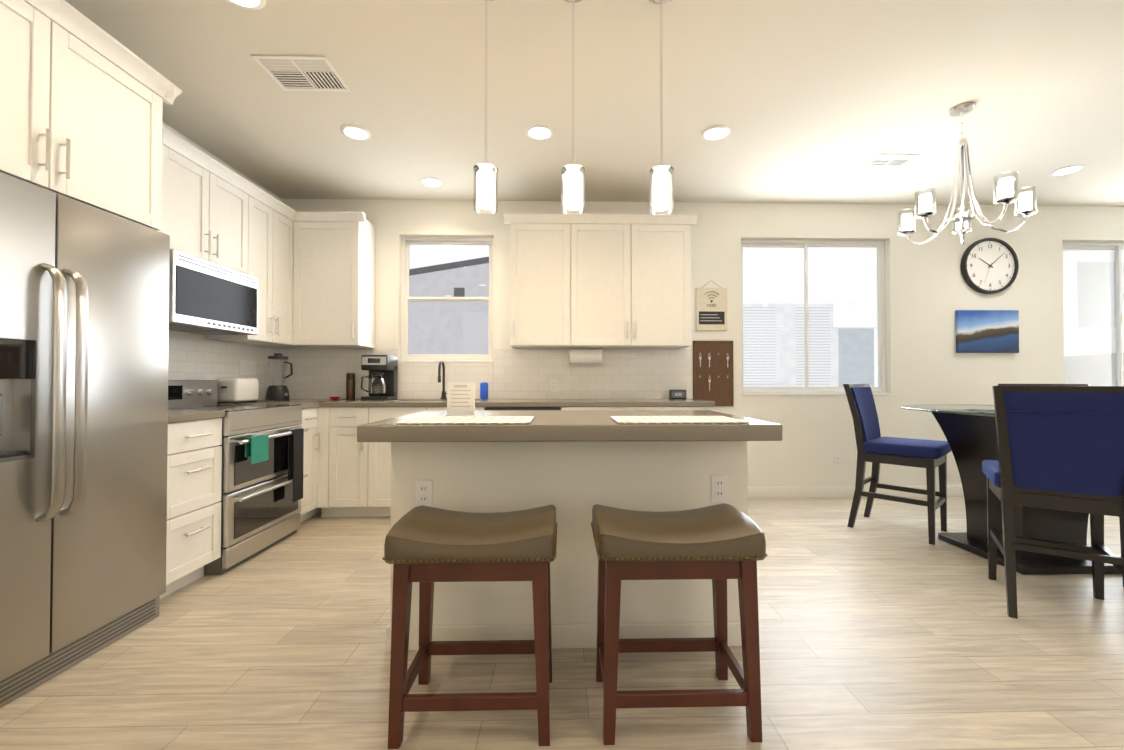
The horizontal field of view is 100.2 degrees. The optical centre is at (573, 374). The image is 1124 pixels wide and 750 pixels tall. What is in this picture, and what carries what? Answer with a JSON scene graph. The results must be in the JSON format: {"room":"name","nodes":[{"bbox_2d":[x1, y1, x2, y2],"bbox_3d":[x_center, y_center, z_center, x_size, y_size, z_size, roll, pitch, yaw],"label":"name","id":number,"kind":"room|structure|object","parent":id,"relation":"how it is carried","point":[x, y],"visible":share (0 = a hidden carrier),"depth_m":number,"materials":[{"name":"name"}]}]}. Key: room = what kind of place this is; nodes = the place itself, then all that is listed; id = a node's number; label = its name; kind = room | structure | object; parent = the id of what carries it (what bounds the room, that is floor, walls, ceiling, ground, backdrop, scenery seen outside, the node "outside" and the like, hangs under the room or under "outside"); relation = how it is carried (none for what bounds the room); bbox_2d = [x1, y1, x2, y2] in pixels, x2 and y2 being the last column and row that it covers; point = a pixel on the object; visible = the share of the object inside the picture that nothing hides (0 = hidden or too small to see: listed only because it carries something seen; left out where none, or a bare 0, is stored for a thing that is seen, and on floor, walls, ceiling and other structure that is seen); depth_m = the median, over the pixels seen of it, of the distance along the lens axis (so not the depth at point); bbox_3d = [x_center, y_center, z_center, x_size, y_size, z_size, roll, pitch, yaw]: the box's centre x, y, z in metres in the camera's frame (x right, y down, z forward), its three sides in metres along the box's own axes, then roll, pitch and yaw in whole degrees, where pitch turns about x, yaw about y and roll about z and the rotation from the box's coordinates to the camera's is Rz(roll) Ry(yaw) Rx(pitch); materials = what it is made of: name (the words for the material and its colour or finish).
{"room":"dining room and kitchen","nodes":[
{"label":"dining room and kitchen","id":0,"kind":"room"},
{"bbox_2d":[162,122,280,347],"bbox_3d":[-2.660,-0.288,0.439,0.150,2.755,7.700,0,-1,-1],"label":"wall","id":1,"kind":"structure","parent":0,"point":[185,334],"depth_m":3.35,"materials":[{"name":"white paint"}]},
{"bbox_2d":[0,0,179,239],"bbox_3d":[-2.277,-1.041,1.768,0.670,0.705,1.041,0,-1,-1],"label":"upper cabinet","id":2,"kind":"object","parent":1,"relation":"attached to","point":[82,97],"depth_m":1.87,"materials":[{"name":"white wood"}]},
{"bbox_2d":[172,140,243,272],"bbox_3d":[-2.488,-1.043,2.983,0.305,0.670,0.810,0,-1,-1],"label":"upper cabinet","id":3,"kind":"object","parent":1,"relation":"attached to","point":[211,194],"depth_m":3.02,"materials":[{"name":"white wood"}]},
{"bbox_2d":[169,249,257,334],"bbox_3d":[-2.443,-0.497,3.008,0.375,0.415,0.744,0,-1,-1],"label":"over-the-range microwave","id":4,"kind":"object","parent":3,"relation":"attached to","point":[206,297],"visible":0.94,"depth_m":2.94,"materials":[{"name":"silver metal"}]},
{"bbox_2d":[239,360,255,374],"bbox_3d":[-2.648,-0.057,3.828,0.009,0.120,0.200,0,-1,-1],"label":"electrical outlet","id":5,"kind":"object","parent":1,"relation":"attached to","point":[247,367],"depth_m":3.82,"materials":[{"name":"white plastic"}]},
{"bbox_2d":[204,180,299,347],"bbox_3d":[-2.473,-0.812,3.646,0.368,1.115,0.640,0,-1,-1],"label":"upper cabinet","id":6,"kind":"object","parent":1,"relation":"attached to","point":[271,227],"depth_m":3.67,"materials":[{"name":"white wood"}]},
{"bbox_2d":[0,497,1123,749],"bbox_3d":[1.943,1.151,0.530,9.360,0.120,8.000,0,-1,-1],"label":"floor","id":7,"kind":"structure","parent":0,"point":[886,625],"depth_m":1.78,"materials":[{"name":"brown wood"}]},
{"bbox_2d":[0,172,169,707],"bbox_3d":[-2.202,0.223,1.721,0.797,1.765,0.915,0,-1,-1],"label":"fridge","id":8,"kind":"object","parent":7,"relation":"on","point":[84,321],"visible":1,"depth_m":1.75,"materials":[{"name":"silver metal"}]},
{"bbox_2d":[160,416,224,598],"bbox_3d":[-2.292,0.675,2.411,0.670,0.880,0.412,0,-1,-1],"label":"base cabinet","id":9,"kind":"object","parent":7,"relation":"on","point":[194,452],"depth_m":2.43,"materials":[{"name":"white wood"}]},
{"bbox_2d":[168,410,224,423],"bbox_3d":[-2.285,0.215,2.417,0.685,0.040,0.412,0,-1,-1],"label":"countertop","id":10,"kind":"structure","parent":9,"relation":"on","point":[174,416],"depth_m":2.45,"materials":[{"name":"stone"}]},
{"bbox_2d":[168,380,308,574],"bbox_3d":[-2.256,0.577,2.998,0.751,1.090,0.750,0,-1,-1],"label":"range","id":11,"kind":"object","parent":7,"relation":"on","point":[260,510],"visible":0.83,"depth_m":2.91,"materials":[{"name":"silver metal"}]},
{"bbox_2d":[245,435,268,463],"bbox_3d":[-1.887,0.443,2.804,0.040,0.154,0.160,0,-1,-1],"label":"dish towel","id":12,"kind":"object","parent":11,"relation":"hanging from","point":[257,449],"visible":0.94,"depth_m":2.79,"materials":[{"name":"green fabric"}]},
{"bbox_2d":[288,428,303,501],"bbox_3d":[-1.896,0.613,3.212,0.040,0.484,0.120,0,-1,-1],"label":"dish towel","id":13,"kind":"object","parent":11,"relation":"hanging from","point":[295,453],"visible":0.92,"depth_m":3.20,"materials":[{"name":"black fabric"}]},
{"bbox_2d":[298,408,319,522],"bbox_3d":[-2.318,0.689,3.507,0.670,0.880,0.265,0,-1,-1],"label":"base cabinet","id":14,"kind":"object","parent":7,"relation":"on","point":[310,502],"depth_m":3.58,"materials":[{"name":"white wood"}]},
{"bbox_2d":[228,400,319,407],"bbox_3d":[-2.319,0.233,3.833,0.685,0.040,0.907,0,-1,-1],"label":"countertop","id":15,"kind":"structure","parent":14,"relation":"on","point":[306,403],"depth_m":3.58,"materials":[{"name":"stone"}]},
{"bbox_2d":[216,378,258,402],"bbox_3d":[-2.526,0.115,3.524,0.175,0.186,0.278,0,-1,-1],"label":"toaster","id":16,"kind":"object","parent":15,"relation":"on","point":[237,390],"visible":0.94,"depth_m":3.42,"materials":[{"name":"white plastic"}]},
{"bbox_2d":[265,353,292,400],"bbox_3d":[-2.472,0.016,3.961,0.210,0.395,0.176,0,-1,-1],"label":"blender","id":17,"kind":"object","parent":15,"relation":"on","point":[277,392],"visible":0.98,"depth_m":3.92,"materials":[{"name":"black plastic"}]},
{"bbox_2d":[320,408,323,516],"bbox_3d":[-2.329,0.694,3.930,0.670,0.880,0.701,0,-1,-1],"label":"base cabinet","id":18,"kind":"object","parent":7,"relation":"on","point":[321,409],"depth_m":3.66,"materials":[{"name":"white wood"}]},
{"bbox_2d":[324,404,375,516],"bbox_3d":[-1.732,0.695,3.976,0.365,0.880,0.638,0,-1,-1],"label":"base cabinet","id":19,"kind":"object","parent":7,"relation":"on","point":[349,475],"depth_m":3.67,"materials":[{"name":"white wood"}]},
{"bbox_2d":[320,400,714,407],"bbox_3d":[-0.467,0.275,4.008,3.165,0.120,0.645,0,-1,-1],"label":"countertop","id":20,"kind":"structure","parent":19,"relation":"on","point":[322,402],"depth_m":3.72,"materials":[{"name":"stone"}]},
{"bbox_2d":[346,373,354,399],"bbox_3d":[-1.942,0.098,4.102,0.074,0.235,0.074,0,-1,-1],"label":"travel mug","id":21,"kind":"object","parent":20,"relation":"on","point":[350,386],"visible":0.98,"depth_m":4.07,"materials":[{"name":"brown metal"}]},
{"bbox_2d":[361,355,397,399],"bbox_3d":[-1.690,0.023,4.101,0.225,0.385,0.256,0,-1,-1],"label":"coffee maker","id":22,"kind":"object","parent":20,"relation":"on","point":[383,377],"visible":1,"depth_m":4.03,"materials":[{"name":"black plastic"}]},
{"bbox_2d":[438,360,446,398],"bbox_3d":[-1.133,0.043,4.159,0.117,0.346,0.192,0,-1,-1],"label":"faucet","id":23,"kind":"object","parent":20,"relation":"on","point":[443,395],"visible":0.88,"depth_m":4.21,"materials":[{"name":"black metal"}]},
{"bbox_2d":[480,379,487,398],"bbox_3d":[-0.794,0.124,4.189,0.070,0.185,0.040,0,-1,-1],"label":"dish soap bottle","id":24,"kind":"object","parent":20,"relation":"on","point":[484,389],"visible":1,"depth_m":4.17,"materials":[{"name":"blue plastic"}]},
{"bbox_2d":[669,390,685,398],"bbox_3d":[0.934,0.174,4.199,0.145,0.085,0.062,0,-1,-1],"label":"desk clock","id":25,"kind":"object","parent":20,"relation":"on","point":[672,394],"visible":1,"depth_m":4.17,"materials":[{"name":"black plastic"}]},
{"bbox_2d":[376,404,483,516],"bbox_3d":[-1.190,0.695,3.989,0.962,0.880,0.638,0,-1,-1],"label":"base cabinet","id":26,"kind":"object","parent":7,"relation":"on","point":[383,411],"depth_m":3.68,"materials":[{"name":"white wood"}]},
{"bbox_2d":[382,505,556,748],"bbox_3d":[-0.311,0.782,1.556,0.513,0.644,0.372,0,-1,-1],"label":"bar stool","id":27,"kind":"object","parent":7,"relation":"on","point":[426,547],"visible":1,"depth_m":1.41,"materials":[{"name":"brown wood"}]},
{"bbox_2d":[484,404,571,409],"bbox_3d":[-0.405,0.695,4.008,0.731,0.880,0.638,0,-1,-1],"label":"dishwasher","id":28,"kind":"object","parent":7,"relation":"on","point":[486,406],"depth_m":3.69,"materials":[{"name":"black metal"}]},
{"bbox_2d":[386,442,747,650],"bbox_3d":[-0.017,0.680,2.223,1.486,0.864,0.633,0,-1,-1],"label":"kitchen island","id":29,"kind":"object","parent":7,"relation":"on","point":[573,467],"depth_m":1.92,"materials":[{"name":"white paint"}]},
{"bbox_2d":[357,410,782,441],"bbox_3d":[-0.015,0.217,2.126,1.540,0.060,0.860,0,-1,-1],"label":"island countertop","id":30,"kind":"structure","parent":29,"relation":"on","point":[547,425],"depth_m":1.70,"materials":[{"name":"stone"}]},
{"bbox_2d":[445,383,476,415],"bbox_3d":[-0.510,0.110,2.135,0.130,0.150,0.060,0,-1,-1],"label":"tent card","id":31,"kind":"object","parent":30,"relation":"on","point":[460,399],"visible":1,"depth_m":2.13,"materials":[{"name":"white paper"}]},
{"bbox_2d":[395,416,534,423],"bbox_3d":[-0.409,0.179,1.879,0.490,0.005,0.315,0,-1,-1],"label":"placemat","id":32,"kind":"object","parent":30,"relation":"on","point":[473,420],"visible":1,"depth_m":1.83,"materials":[{"name":"white fabric"}]},
{"bbox_2d":[610,416,749,423],"bbox_3d":[0.409,0.180,1.899,0.491,0.005,0.315,0,-1,-1],"label":"placemat","id":33,"kind":"object","parent":30,"relation":"on","point":[670,419],"visible":0.98,"depth_m":1.83,"materials":[{"name":"white fabric"}]},
{"bbox_2d":[572,404,647,409],"bbox_3d":[0.225,0.695,4.023,0.652,0.880,0.638,0,-1,-1],"label":"base cabinet","id":34,"kind":"object","parent":7,"relation":"on","point":[574,406],"depth_m":3.71,"materials":[{"name":"white wood"}]},
{"bbox_2d":[591,503,767,744],"bbox_3d":[0.325,0.782,1.571,0.513,0.644,0.372,0,-1,-1],"label":"bar stool","id":35,"kind":"object","parent":7,"relation":"on","point":[719,545],"visible":1,"depth_m":1.43,"materials":[{"name":"brown wood"}]},
{"bbox_2d":[648,404,711,409],"bbox_3d":[0.759,0.696,4.035,0.661,0.880,0.638,0,-1,-1],"label":"base cabinet","id":36,"kind":"object","parent":7,"relation":"on","point":[650,406],"depth_m":3.72,"materials":[{"name":"white wood"}]},
{"bbox_2d":[843,384,950,544],"bbox_3d":[2.369,0.597,3.447,0.502,1.062,0.577,1,-1,-43],"label":"dining chair","id":37,"kind":"object","parent":7,"relation":"on","point":[875,448],"visible":0.98,"depth_m":3.39,"materials":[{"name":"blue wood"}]},
{"bbox_2d":[901,404,1121,574],"bbox_3d":[2.807,0.667,2.938,1.243,0.908,1.243,0,-1,-1],"label":"dining table","id":38,"kind":"object","parent":7,"relation":"on","point":[969,432],"visible":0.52,"depth_m":2.89,"materials":[{"name":"brown wood"}]},
{"bbox_2d":[998,384,1088,385],"bbox_3d":[3.454,0.598,3.507,0.577,1.062,0.502,1,-1,-38],"label":"dining chair","id":39,"kind":"object","parent":7,"relation":"on","point":[1043,384],"visible":0.02,"depth_m":3.66,"materials":[{"name":"brown wood"}]},
{"bbox_2d":[982,386,1123,618],"bbox_3d":[2.320,0.582,2.266,0.502,1.062,0.577,-1,-1,35],"label":"dining chair","id":40,"kind":"object","parent":7,"relation":"on","point":[1060,447],"visible":1,"depth_m":2.12,"materials":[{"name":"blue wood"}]},
{"bbox_2d":[65,0,1123,205],"bbox_3d":[1.943,-1.724,0.567,9.360,0.120,8.000,0,-1,-1],"label":"ceiling","id":41,"kind":"structure","parent":0,"point":[816,101],"depth_m":2.74,"materials":[{"name":"beige paint"}]},
{"bbox_2d":[227,0,265,9],"bbox_3d":[-1.432,-1.640,2.016,0.192,0.009,0.192,0,-1,-1],"label":"recessed light","id":42,"kind":"object","parent":41,"relation":"in","point":[253,4],"visible":1,"depth_m":2.07,"materials":[{"name":"white"}]},
{"bbox_2d":[251,55,350,91],"bbox_3d":[-1.465,-1.635,2.555,0.380,0.006,0.290,0,-1,-1],"label":"ceiling vent","id":43,"kind":"object","parent":41,"relation":"in","point":[302,73],"visible":1,"depth_m":2.54,"materials":[{"name":"white metal"}]},
{"bbox_2d":[340,125,370,139],"bbox_3d":[-1.459,-1.625,3.155,0.192,0.009,0.192,0,-1,-1],"label":"recessed light","id":44,"kind":"object","parent":41,"relation":"in","point":[356,132],"visible":1,"depth_m":3.15,"materials":[{"name":"white"}]},
{"bbox_2d":[420,177,442,186],"bbox_3d":[-1.188,-1.615,3.942,0.192,0.009,0.192,0,-1,-1],"label":"recessed light","id":45,"kind":"object","parent":41,"relation":"in","point":[431,182],"visible":1,"depth_m":3.94,"materials":[{"name":"white plastic"}]},
{"bbox_2d":[474,0,497,213],"bbox_3d":[-0.365,-1.167,1.965,0.152,0.958,0.152,0,-1,-1],"label":"pendant light","id":46,"kind":"object","parent":41,"relation":"hanging from","point":[485,185],"visible":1,"depth_m":1.94,"materials":[{"name":"white glass"}]},
{"bbox_2d":[525,125,553,139],"bbox_3d":[-0.225,-1.625,3.155,0.192,0.009,0.192,0,-1,-1],"label":"recessed light","id":47,"kind":"object","parent":41,"relation":"in","point":[540,132],"visible":1,"depth_m":3.15,"materials":[{"name":"white"}]},
{"bbox_2d":[561,0,584,214],"bbox_3d":[-0.001,-1.167,1.974,0.152,0.958,0.152,0,-1,-1],"label":"pendant light","id":48,"kind":"object","parent":41,"relation":"hanging from","point":[572,185],"visible":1,"depth_m":1.94,"materials":[{"name":"white glass"}]},
{"bbox_2d":[647,0,673,215],"bbox_3d":[0.372,-1.167,1.983,0.152,0.958,0.152,0,-1,-1],"label":"pendant light","id":49,"kind":"object","parent":41,"relation":"hanging from","point":[661,186],"visible":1,"depth_m":1.96,"materials":[{"name":"white glass"}]},
{"bbox_2d":[701,125,730,140],"bbox_3d":[0.958,-1.625,3.163,0.192,0.009,0.192,0,-1,-1],"label":"recessed light","id":50,"kind":"object","parent":41,"relation":"in","point":[716,132],"visible":1,"depth_m":3.15,"materials":[{"name":"white plastic"}]},
{"bbox_2d":[863,154,919,166],"bbox_3d":[2.402,-1.622,3.557,0.300,0.006,0.200,0,-1,-1],"label":"ceiling vent","id":51,"kind":"object","parent":41,"relation":"in","point":[890,160],"visible":1,"depth_m":3.55,"materials":[{"name":"white metal"}]},
{"bbox_2d":[897,102,1037,244],"bbox_3d":[2.373,-1.238,2.849,0.673,0.794,0.658,0,-1,-1],"label":"chandelier","id":52,"kind":"object","parent":41,"relation":"hanging from","point":[1006,192],"visible":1,"depth_m":2.83,"materials":[{"name":"silver metal"}]},
{"bbox_2d":[1049,165,1083,175],"bbox_3d":[3.909,-1.618,3.723,0.192,0.009,0.192,0,-1,-1],"label":"recessed light","id":53,"kind":"object","parent":41,"relation":"in","point":[1066,170],"visible":0.98,"depth_m":3.72,"materials":[{"name":"white"}]},
{"bbox_2d":[281,199,1123,486],"bbox_3d":[1.850,-0.236,4.472,9.360,2.755,0.150,0,-1,-1],"label":"wall","id":54,"kind":"structure","parent":0,"point":[929,291],"depth_m":4.42,"materials":[{"name":"white paint"}]},
{"bbox_2d":[296,211,375,347],"bbox_3d":[-2.098,-0.806,4.110,0.570,1.115,0.390,0,-1,-1],"label":"upper cabinet","id":55,"kind":"object","parent":54,"relation":"attached to","point":[337,308],"depth_m":3.96,"materials":[{"name":"white wood"}]},
{"bbox_2d":[398,237,493,361],"bbox_3d":[-1.174,-0.705,4.392,0.870,1.180,0.147,0,-1,-1],"label":"window","id":56,"kind":"structure","parent":54,"relation":"in","point":[407,242],"depth_m":4.41,"materials":[{"name":"white plastic"}]},
{"bbox_2d":[508,213,579,347],"bbox_3d":[-0.255,-0.805,4.173,0.578,1.115,0.350,0,-1,-1],"label":"upper cabinet","id":57,"kind":"object","parent":54,"relation":"attached to","point":[545,247],"depth_m":4.01,"materials":[{"name":"white wood"}]},
{"bbox_2d":[550,379,557,391],"bbox_3d":[-0.177,0.099,4.328,0.070,0.116,0.007,0,-1,-1],"label":"electrical outlet","id":58,"kind":"object","parent":54,"relation":"attached to","point":[553,382],"depth_m":4.33,"materials":[{"name":"white plastic"}]},
{"bbox_2d":[580,213,691,348],"bbox_3d":[0.460,-0.805,4.190,1.094,1.115,0.350,0,-1,-1],"label":"upper cabinet","id":59,"kind":"object","parent":54,"relation":"attached to","point":[635,269],"depth_m":4.02,"materials":[{"name":"white wood"}]},
{"bbox_2d":[568,347,602,363],"bbox_3d":[0.109,-0.174,4.195,0.317,0.144,0.132,0,-1,-1],"label":"paper towel holder","id":60,"kind":"object","parent":59,"relation":"attached to","point":[585,356],"visible":1,"depth_m":4.14,"materials":[{"name":"white paper"}]},
{"bbox_2d":[696,280,726,330],"bbox_3d":[1.287,-0.650,4.373,0.290,0.470,0.028,0,-1,-1],"label":"sign","id":61,"kind":"object","parent":54,"relation":"attached to","point":[711,318],"visible":1,"depth_m":4.37,"materials":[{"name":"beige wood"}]},
{"bbox_2d":[693,341,733,405],"bbox_3d":[1.300,-0.015,4.356,0.375,0.608,0.044,0,-1,-1],"label":"key holder","id":62,"kind":"object","parent":54,"relation":"attached to","point":[713,371],"visible":0.9,"depth_m":4.36,"materials":[{"name":"brown wood"}]},
{"bbox_2d":[741,240,891,394],"bbox_3d":[2.280,-0.549,4.473,1.420,1.480,0.147,0,-1,-1],"label":"window","id":63,"kind":"structure","parent":54,"relation":"in","point":[880,389],"depth_m":4.50,"materials":[{"name":"white plastic"}]},
{"bbox_2d":[834,454,840,466],"bbox_3d":[2.472,0.800,4.394,0.070,0.116,0.008,0,-1,-1],"label":"electrical outlet","id":64,"kind":"object","parent":54,"relation":"attached to","point":[837,460],"visible":1,"depth_m":4.39,"materials":[{"name":"white plastic"}]},
{"bbox_2d":[748,486,963,497],"bbox_3d":[3.726,1.090,4.417,5.250,0.100,0.014,0,-1,-1],"label":"baseboard","id":65,"kind":"structure","parent":54,"relation":"attached to","point":[807,491],"depth_m":4.37,"materials":[{"name":"white wood"}]},
{"bbox_2d":[956,310,1018,352],"bbox_3d":[3.904,-0.409,4.430,0.585,0.400,0.029,0,-1,-1],"label":"picture","id":66,"kind":"object","parent":54,"relation":"attached to","point":[987,331],"visible":0.94,"depth_m":4.42},
{"bbox_2d":[961,238,1018,293],"bbox_3d":[3.932,-1.030,4.434,0.530,0.530,0.040,0,-1,-1],"label":"clock","id":67,"kind":"object","parent":54,"relation":"attached to","point":[990,264],"visible":1,"depth_m":4.43,"materials":[{"name":"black plastic"}]},
{"bbox_2d":[1062,242,1123,385],"bbox_3d":[5.369,-0.548,4.546,1.420,1.480,0.147,0,-1,-1],"label":"window","id":68,"kind":"structure","parent":54,"relation":"in","point":[1093,295],"depth_m":4.59,"materials":[{"name":"glass"}]},
{"label":"outside","id":69,"kind":"structure","parent":0,"visible":0},
{"bbox_2d":[408,245,877,386],"bbox_3d":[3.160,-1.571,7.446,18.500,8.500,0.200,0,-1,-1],"label":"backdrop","id":70,"kind":"structure","parent":69,"point":[764,314],"depth_m":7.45,"materials":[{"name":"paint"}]}
]}

